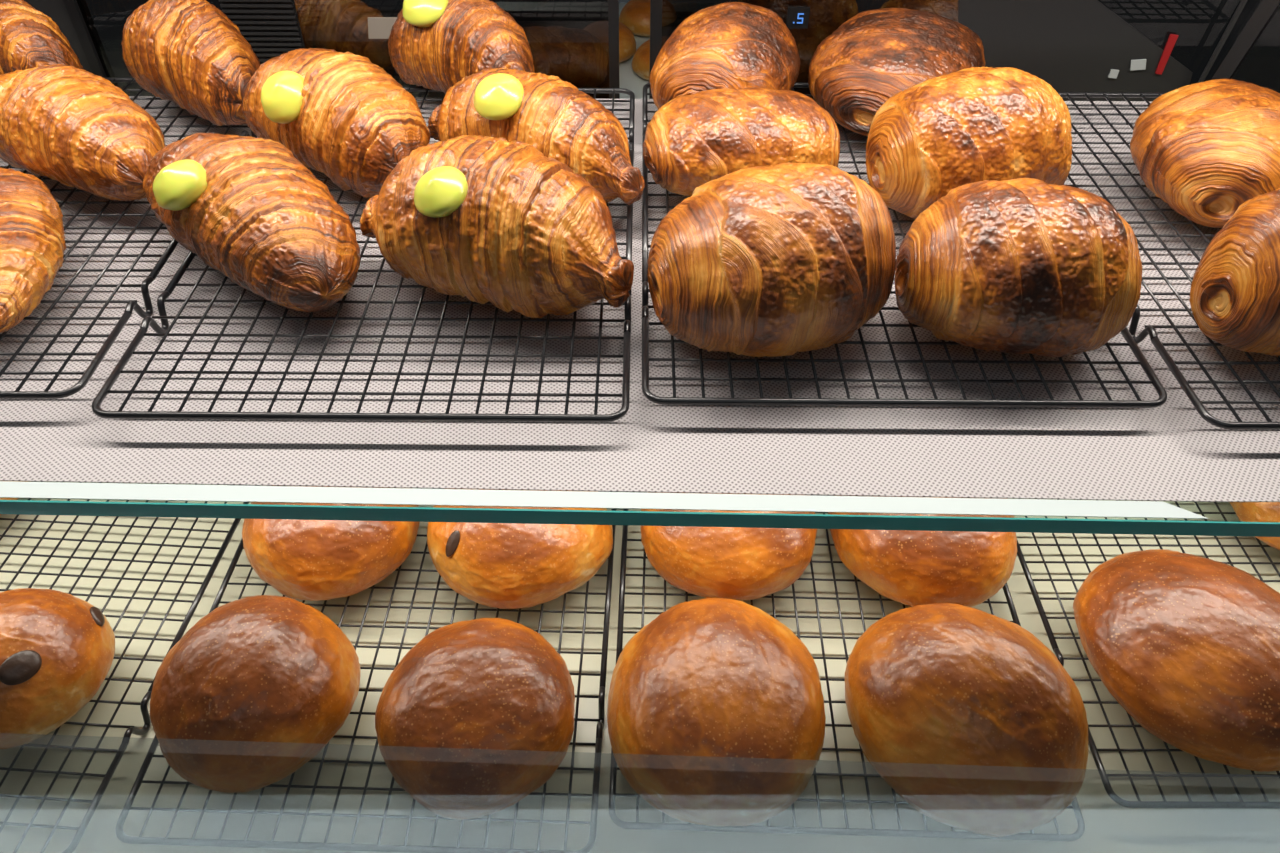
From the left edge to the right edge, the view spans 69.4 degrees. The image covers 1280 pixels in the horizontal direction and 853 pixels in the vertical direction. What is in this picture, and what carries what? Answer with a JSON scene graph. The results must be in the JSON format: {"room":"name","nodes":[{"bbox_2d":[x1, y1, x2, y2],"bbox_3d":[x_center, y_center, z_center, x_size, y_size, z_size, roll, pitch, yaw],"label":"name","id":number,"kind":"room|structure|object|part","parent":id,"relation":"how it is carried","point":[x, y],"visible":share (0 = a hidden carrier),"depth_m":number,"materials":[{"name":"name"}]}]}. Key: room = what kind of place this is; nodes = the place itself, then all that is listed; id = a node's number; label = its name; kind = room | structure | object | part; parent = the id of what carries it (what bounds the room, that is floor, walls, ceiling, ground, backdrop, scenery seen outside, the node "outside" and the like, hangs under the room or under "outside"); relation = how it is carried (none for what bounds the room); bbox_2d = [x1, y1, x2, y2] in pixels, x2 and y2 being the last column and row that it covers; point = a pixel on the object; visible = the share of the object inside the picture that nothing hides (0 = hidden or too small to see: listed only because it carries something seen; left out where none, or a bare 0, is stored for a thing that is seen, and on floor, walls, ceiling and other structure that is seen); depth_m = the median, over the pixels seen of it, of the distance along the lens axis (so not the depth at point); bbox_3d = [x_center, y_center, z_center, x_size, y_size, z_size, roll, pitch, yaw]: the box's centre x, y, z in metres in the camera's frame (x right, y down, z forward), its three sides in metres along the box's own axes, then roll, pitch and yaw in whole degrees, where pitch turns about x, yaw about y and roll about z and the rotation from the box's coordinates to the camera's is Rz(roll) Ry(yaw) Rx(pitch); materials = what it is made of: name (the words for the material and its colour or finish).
{"room":"food shop","nodes":[
{"label":"food shop","id":0,"kind":"room"},
{"bbox_2d":[24,0,91,72],"bbox_3d":[-0.604,-0.390,0.668,0.319,0.667,0.020,0,44,0],"label":"wall","id":1,"kind":"structure","parent":0,"point":[55,9],"depth_m":0.72,"materials":[{"name":"black"}]},
{"bbox_2d":[63,0,619,98],"bbox_3d":[-0.229,-0.385,0.666,0.426,0.667,0.016,0,44,0],"label":"door","id":2,"kind":"structure","parent":1,"relation":"in","point":[576,42],"depth_m":0.73,"materials":[{"name":"clear glass"}]},
{"bbox_3d":[-0.439,-0.386,0.665,0.008,0.667,0.016,0,44,0],"label":"post","id":3,"kind":"part","parent":2,"relation":"part of","materials":[{"name":"black metal"}]},
{"bbox_2d":[219,0,305,64],"bbox_3d":[-0.296,-0.308,0.729,0.057,0.070,0.004,0,44,0],"label":"vent","id":4,"kind":"object","parent":2,"relation":"attached to","point":[272,28],"visible":0.45,"depth_m":0.72,"materials":[{"name":"black metal"}]},
{"bbox_2d":[368,17,396,38],"bbox_3d":[-0.199,-0.314,0.727,0.032,0.016,0.001,0,44,0],"label":"price card","id":5,"kind":"object","parent":2,"relation":"attached to","point":[378,27],"visible":0.64,"depth_m":0.73,"materials":[{"name":"brown paper"}]},
{"bbox_3d":[-0.020,-0.385,0.667,0.008,0.667,0.016,0,44,0],"label":"post","id":6,"kind":"part","parent":2,"relation":"part of","materials":[{"name":"black metal"}]},
{"bbox_3d":[0.750,-0.130,0.406,0.015,0.667,0.765,0,44,0],"label":"wall","id":7,"kind":"structure","parent":0,"visible":0},
{"bbox_2d":[0,481,1279,852],"bbox_3d":[-0.004,0.077,0.657,1.480,0.012,0.533,0,44,0],"label":"shelf","id":8,"kind":"object","parent":7,"relation":"attached to","point":[1110,827],"visible":0.33,"depth_m":0.54,"materials":[{"name":"beige metal"}]},
{"bbox_2d":[0,482,260,852],"bbox_3d":[-0.406,0.099,0.609,0.252,0.018,0.355,3,44,3],"label":"cooling rack","id":9,"kind":"object","parent":8,"relation":"on","point":[131,730],"visible":0.48,"depth_m":0.58,"materials":[{"name":"black metal"}]},
{"bbox_2d":[0,481,32,514],"bbox_3d":[-0.484,0.035,0.642,0.113,0.030,0.112,0,44,0],"label":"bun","id":10,"kind":"object","parent":9,"relation":"on","point":[13,481],"visible":0.02,"depth_m":0.64,"materials":[{"name":"brown food"}]},
{"bbox_2d":[0,588,114,748],"bbox_3d":[-0.353,0.131,0.522,0.092,0.057,0.090,0,44,0],"label":"bun","id":11,"kind":"object","parent":9,"relation":"on","point":[57,648],"visible":1,"depth_m":0.51,"materials":[{"name":"brown food"}]},
{"bbox_3d":[-0.406,0.095,0.605,0.252,0.003,0.355,3,44,3],"label":"frame","id":12,"kind":"part","parent":9,"relation":"part of","materials":[{"name":"black metal"}]},
{"bbox_2d":[115,488,616,852],"bbox_3d":[-0.144,0.098,0.612,0.252,0.018,0.362,1,44,1],"label":"cooling rack","id":13,"kind":"object","parent":8,"relation":"on","point":[120,834],"visible":0.3,"depth_m":0.50,"materials":[{"name":"black metal"}]},
{"bbox_2d":[150,595,360,792],"bbox_3d":[-0.213,0.140,0.508,0.101,0.066,0.108,22,47,21],"label":"bun","id":14,"kind":"object","parent":13,"relation":"on","point":[253,691],"visible":1,"depth_m":0.48,"materials":[{"name":"brown food"}]},
{"bbox_2d":[242,485,419,600],"bbox_3d":[-0.202,0.057,0.598,0.110,0.061,0.111,0,44,0],"label":"bun","id":15,"kind":"object","parent":13,"relation":"on","point":[311,560],"visible":0.48,"depth_m":0.56,"materials":[{"name":"brown food"}]},
{"bbox_2d":[375,618,574,819],"bbox_3d":[-0.090,0.151,0.504,0.109,0.056,0.112,-7,44,-8],"label":"bun","id":16,"kind":"object","parent":13,"relation":"on","point":[477,716],"visible":1,"depth_m":0.48,"materials":[{"name":"brown food"}]},
{"bbox_2d":[427,489,612,608],"bbox_3d":[-0.078,0.058,0.598,0.120,0.061,0.118,0,44,0],"label":"bun","id":17,"kind":"object","parent":13,"relation":"on","point":[496,565],"visible":0.61,"depth_m":0.56,"materials":[{"name":"brown food"}]},
{"bbox_2d":[608,492,1084,841],"bbox_3d":[0.114,0.093,0.619,0.252,0.018,0.362,1,44,1],"label":"cooling rack","id":18,"kind":"object","parent":8,"relation":"on","point":[821,830],"visible":0.1,"depth_m":0.50,"materials":[{"name":"black metal"}]},
{"bbox_2d":[607,598,825,826],"bbox_3d":[0.042,0.148,0.509,0.121,0.054,0.133,3,44,3],"label":"bun","id":19,"kind":"object","parent":18,"relation":"on","point":[716,716],"visible":1,"depth_m":0.48,"materials":[{"name":"brown food"}]},
{"bbox_2d":[640,492,816,600],"bbox_3d":[0.058,0.057,0.603,0.116,0.059,0.115,0,44,0],"label":"bun","id":20,"kind":"object","parent":18,"relation":"on","point":[735,563],"visible":0.43,"depth_m":0.56,"materials":[{"name":"brown food"}]},
{"bbox_2d":[828,495,1016,606],"bbox_3d":[0.185,0.058,0.599,0.117,0.064,0.119,0,44,0],"label":"bun","id":21,"kind":"object","parent":18,"relation":"on","point":[912,568],"visible":0.44,"depth_m":0.56,"materials":[{"name":"brown food"}]},
{"bbox_2d":[845,603,1087,836],"bbox_3d":[0.177,0.147,0.496,0.118,0.076,0.130,-30,51,-28],"label":"bun","id":22,"kind":"object","parent":18,"relation":"on","point":[965,713],"visible":1,"depth_m":0.47,"materials":[{"name":"brown food"}]},
{"bbox_2d":[1017,499,1279,808],"bbox_3d":[0.380,0.085,0.631,0.252,0.018,0.362,0,43,0],"label":"cooling rack","id":23,"kind":"object","parent":8,"relation":"on","point":[1241,804],"visible":0.16,"depth_m":0.54,"materials":[{"name":"black metal"}]},
{"bbox_2d":[1073,549,1279,771],"bbox_3d":[0.329,0.126,0.534,0.145,0.057,0.131,30,51,27],"label":"bun","id":24,"kind":"object","parent":23,"relation":"on","point":[1188,645],"visible":1,"depth_m":0.51,"materials":[{"name":"brown food"}]},
{"bbox_2d":[1230,502,1279,550],"bbox_3d":[0.457,0.045,0.626,0.100,0.049,0.101,0,44,0],"label":"bun","id":25,"kind":"object","parent":23,"relation":"on","point":[1245,511],"visible":0.27,"depth_m":0.61,"materials":[{"name":"brown food"}]},
{"bbox_2d":[0,481,1279,536],"bbox_3d":[-0.003,-0.099,0.556,1.480,0.010,0.437,0,44,0],"label":"glass shelf","id":26,"kind":"object","parent":7,"relation":"attached to","point":[16,507],"depth_m":0.41,"materials":[{"name":"teal"}]},
{"bbox_3d":[-0.247,0.029,0.413,0.992,0.001,0.010,1,44,0],"label":"frosted strip","id":27,"kind":"part","parent":26,"relation":"part of","materials":[{"name":"white glass"}]},
{"bbox_2d":[0,96,1279,501],"bbox_3d":[-0.003,-0.106,0.557,1.480,0.001,0.424,0,44,0],"label":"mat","id":28,"kind":"object","parent":26,"relation":"on","point":[1168,451],"visible":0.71,"depth_m":0.46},
{"bbox_2d":[0,77,256,398],"bbox_3d":[-0.395,-0.134,0.571,0.252,0.018,0.362,0,44,-1],"label":"cooling rack","id":29,"kind":"object","parent":28,"relation":"on","point":[131,304],"visible":0.47,"depth_m":0.51,"materials":[{"name":"black metal"}]},
{"bbox_2d":[0,168,65,332],"bbox_3d":[-0.349,-0.108,0.506,0.058,0.036,0.163,-19,47,-20],"label":"croissant","id":30,"kind":"object","parent":29,"relation":"on","point":[32,237],"visible":1,"depth_m":0.48,"materials":[{"name":"brown food"}]},
{"bbox_2d":[0,0,82,73],"bbox_3d":[-0.453,-0.276,0.661,0.130,0.064,0.059,20,47,19],"label":"croissant","id":31,"kind":"object","parent":29,"relation":"on","point":[29,38],"visible":0.48,"depth_m":0.63,"materials":[{"name":"brown food"}]},
{"bbox_2d":[0,64,165,200],"bbox_3d":[-0.355,-0.189,0.573,0.158,0.061,0.075,28,50,26],"label":"croissant","id":32,"kind":"object","parent":29,"relation":"on","point":[69,125],"visible":0.91,"depth_m":0.54,"materials":[{"name":"brown food"}]},
{"bbox_3d":[-0.394,-0.138,0.568,0.252,0.003,0.362,0,44,-1],"label":"frame","id":33,"kind":"part","parent":29,"relation":"part of","materials":[{"name":"black metal"}]},
{"bbox_2d":[121,0,259,125],"bbox_3d":[-0.315,-0.262,0.641,0.126,0.074,0.066,26,49,24],"label":"croissant","id":34,"kind":"object","parent":29,"relation":"on","point":[189,54],"visible":0.9,"depth_m":0.62,"materials":[{"name":"brown food"}]},
{"bbox_2d":[92,86,634,421],"bbox_3d":[-0.131,-0.124,0.563,0.252,0.018,0.362,0,43,0],"label":"cooling rack","id":35,"kind":"object","parent":28,"relation":"on","point":[163,331],"visible":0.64,"depth_m":0.46,"materials":[{"name":"black metal"}]},
{"bbox_2d":[143,132,360,311],"bbox_3d":[-0.217,-0.123,0.505,0.082,0.060,0.176,-33,53,-30],"label":"croissant","id":36,"kind":"object","parent":35,"relation":"on","point":[253,213],"visible":1,"depth_m":0.47,"materials":[{"name":"brown food"}]},
{"bbox_2d":[242,48,430,197],"bbox_3d":[-0.195,-0.199,0.580,0.153,0.068,0.082,28,50,26],"label":"croissant","id":37,"kind":"object","parent":35,"relation":"on","point":[342,116],"visible":0.82,"depth_m":0.55,"materials":[{"name":"brown food"}]},
{"bbox_2d":[388,0,534,93],"bbox_3d":[-0.129,-0.277,0.659,0.129,0.073,0.069,26,49,24],"label":"croissant","id":38,"kind":"object","parent":35,"relation":"on","point":[433,44],"visible":0.73,"depth_m":0.63,"materials":[{"name":"brown food"}]},
{"bbox_2d":[360,135,633,317],"bbox_3d":[-0.077,-0.112,0.484,0.168,0.075,0.093,18,46,18],"label":"croissant","id":39,"kind":"object","parent":35,"relation":"on","point":[511,226],"visible":1,"depth_m":0.46,"materials":[{"name":"brown food"}]},
{"bbox_2d":[428,68,644,204],"bbox_3d":[-0.067,-0.185,0.567,0.163,0.069,0.075,28,50,26],"label":"croissant","id":40,"kind":"object","parent":35,"relation":"on","point":[550,114],"visible":0.8,"depth_m":0.54,"materials":[{"name":"brown food"}]},
{"bbox_2d":[642,83,1166,407],"bbox_3d":[0.128,-0.131,0.572,0.252,0.018,0.362,0,43,0],"label":"cooling rack","id":41,"kind":"object","parent":28,"relation":"on","point":[1131,343],"visible":0.44,"depth_m":0.45,"materials":[{"name":"black metal"}]},
{"bbox_2d":[649,2,799,109],"bbox_3d":[0.062,-0.257,0.647,0.102,0.063,0.127,14,45,14],"label":"pain au chocolat","id":42,"kind":"object","parent":41,"relation":"on","point":[733,45],"visible":0.73,"depth_m":0.61,"materials":[{"name":"brown food"}]},
{"bbox_2d":[643,87,839,195],"bbox_3d":[0.063,-0.179,0.572,0.123,0.054,0.084,-2,44,-2],"label":"pain au chocolat","id":43,"kind":"object","parent":41,"relation":"on","point":[694,140],"visible":0.83,"depth_m":0.55,"materials":[{"name":"brown food"}]},
{"bbox_2d":[648,163,895,356],"bbox_3d":[0.067,-0.088,0.460,0.125,0.076,0.102,-10,44,-10],"label":"pain au chocolat","id":44,"kind":"object","parent":41,"relation":"on","point":[782,259],"visible":1,"depth_m":0.43,"materials":[{"name":"brown food"}]},
{"bbox_2d":[808,8,984,135],"bbox_3d":[0.182,-0.258,0.655,0.117,0.055,0.141,22,48,21],"label":"pain au chocolat","id":45,"kind":"object","parent":41,"relation":"on","point":[873,56],"visible":0.73,"depth_m":0.62,"materials":[{"name":"brown food"}]},
{"bbox_2d":[866,67,1071,218],"bbox_3d":[0.198,-0.175,0.554,0.123,0.074,0.098,-12,45,-13],"label":"pain au chocolat","id":46,"kind":"object","parent":41,"relation":"on","point":[935,136],"visible":0.88,"depth_m":0.52,"materials":[{"name":"brown food"}]},
{"bbox_2d":[895,178,1141,356],"bbox_3d":[0.189,-0.085,0.460,0.114,0.073,0.094,3,44,3],"label":"pain au chocolat","id":47,"kind":"object","parent":41,"relation":"on","point":[1019,265],"visible":1,"depth_m":0.43,"materials":[{"name":"brown food"}]},
{"bbox_2d":[1057,92,1279,428],"bbox_3d":[0.388,-0.120,0.563,0.252,0.018,0.362,0,44,-1],"label":"cooling rack","id":48,"kind":"object","parent":28,"relation":"on","point":[1149,330],"visible":0.32,"depth_m":0.53,"materials":[{"name":"black metal"}]},
{"bbox_2d":[1130,79,1279,227],"bbox_3d":[0.359,-0.176,0.569,0.103,0.057,0.126,17,46,17],"label":"pain au chocolat","id":49,"kind":"object","parent":48,"relation":"on","point":[1206,149],"visible":0.91,"depth_m":0.54,"materials":[{"name":"brown food"}]},
{"bbox_2d":[1190,188,1279,355],"bbox_3d":[0.327,-0.081,0.452,0.091,0.080,0.078,-8,44,-9],"label":"pain au chocolat","id":50,"kind":"object","parent":48,"relation":"on","point":[1235,289],"visible":1,"depth_m":0.45,"materials":[{"name":"brown food"}]},
{"bbox_2d":[649,0,1279,100],"bbox_3d":[0.373,-0.384,0.670,0.728,0.667,0.016,0,44,0],"label":"door","id":51,"kind":"structure","parent":7,"relation":"in","point":[1200,25],"depth_m":0.73,"materials":[{"name":"clear glass"}]},
{"bbox_3d":[0.013,-0.385,0.668,0.009,0.667,0.016,0,44,0],"label":"post","id":52,"kind":"part","parent":51,"relation":"part of","materials":[{"name":"black metal"}]},
{"bbox_2d":[786,7,809,28],"bbox_3d":[0.123,-0.319,0.722,0.017,0.016,0.003,0,44,0],"label":"digital clock","id":53,"kind":"object","parent":51,"relation":"attached to","point":[797,17],"visible":0.98,"depth_m":0.72,"materials":[{"name":"black plastic"}]},
{"bbox_3d":[0.348,-0.304,0.738,0.216,0.112,0.001,0,44,0],"label":"backing panel","id":54,"kind":"part","parent":51,"relation":"part of","materials":[{"name":"black"}]},
{"bbox_2d":[1108,69,1118,77],"bbox_3d":[0.386,-0.287,0.752,0.007,0.007,0.001,0,44,0],"label":"sticker","id":55,"kind":"object","parent":51,"relation":"attached to","point":[1113,73],"visible":1,"depth_m":0.75,"materials":[{"name":"grey paper"}]},
{"bbox_2d":[1130,59,1145,70],"bbox_3d":[0.403,-0.293,0.748,0.014,0.009,0.001,0,44,0],"label":"sticker","id":56,"kind":"object","parent":51,"relation":"attached to","point":[1140,64],"visible":1,"depth_m":0.75,"materials":[{"name":"grey paper"}]},
{"bbox_2d":[1155,34,1178,74],"bbox_3d":[0.423,-0.299,0.742,0.007,0.032,0.001,0,44,0],"label":"strip","id":57,"kind":"object","parent":51,"relation":"attached to","point":[1171,41],"visible":1,"depth_m":0.74,"materials":[{"name":"red plastic"}]},
{"bbox_2d":[1211,0,1279,79],"bbox_3d":[0.473,-0.292,0.735,0.039,0.114,0.016,0,44,0],"label":"post","id":58,"kind":"object","parent":51,"relation":"attached to","point":[1266,10],"visible":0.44,"depth_m":0.72,"materials":[{"name":"black metal"}]},
{"bbox_2d":[1197,0,1247,82],"bbox_3d":[0.456,-0.292,0.735,0.016,0.111,0.004,0,44,0],"label":"rail","id":59,"kind":"object","parent":58,"relation":"attached to","point":[1238,11],"visible":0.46,"depth_m":0.72,"materials":[{"name":"black metal"}]},
{"bbox_3d":[-0.008,1.093,0.761,4.000,0.020,3.600,0,44,0],"label":"floor","id":60,"kind":"structure","parent":0,"visible":0},
{"bbox_2d":[619,3,649,98],"bbox_3d":[0.025,-0.371,0.917,0.380,0.010,0.250,0,44,0],"label":"countertop","id":61,"kind":"structure","parent":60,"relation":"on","point":[629,79],"depth_m":0.86,"materials":[{"name":"grey glass"}]},
{"bbox_2d":[619,0,649,36],"bbox_3d":[0.008,-0.419,0.939,0.060,0.030,0.063,0,44,0],"label":"bun","id":62,"kind":"object","parent":61,"relation":"on","point":[635,14],"visible":0.41,"depth_m":0.92,"materials":[{"name":"brown food"}]},
{"bbox_3d":[-0.226,-0.354,0.877,0.397,0.007,0.210,0,44,0],"label":"tray","id":63,"kind":"object","parent":61,"relation":"on","visible":0},
{"bbox_2d":[619,22,635,62],"bbox_3d":[-0.033,-0.371,0.888,0.060,0.030,0.063,0,44,0],"label":"bun","id":64,"kind":"object","parent":63,"relation":"on","point":[627,43],"visible":0.24,"depth_m":0.88,"materials":[{"name":"brown food"}]},
{"bbox_3d":[0.237,-0.352,0.880,0.436,0.007,0.210,0,44,0],"label":"tray","id":65,"kind":"object","parent":61,"relation":"on","visible":0},
{"bbox_2d":[632,39,649,79],"bbox_3d":[0.022,-0.344,0.859,0.060,0.030,0.063,0,44,0],"label":"bun","id":66,"kind":"object","parent":65,"relation":"on","point":[641,59],"visible":0.18,"depth_m":0.85,"materials":[{"name":"brown food"}]}
]}

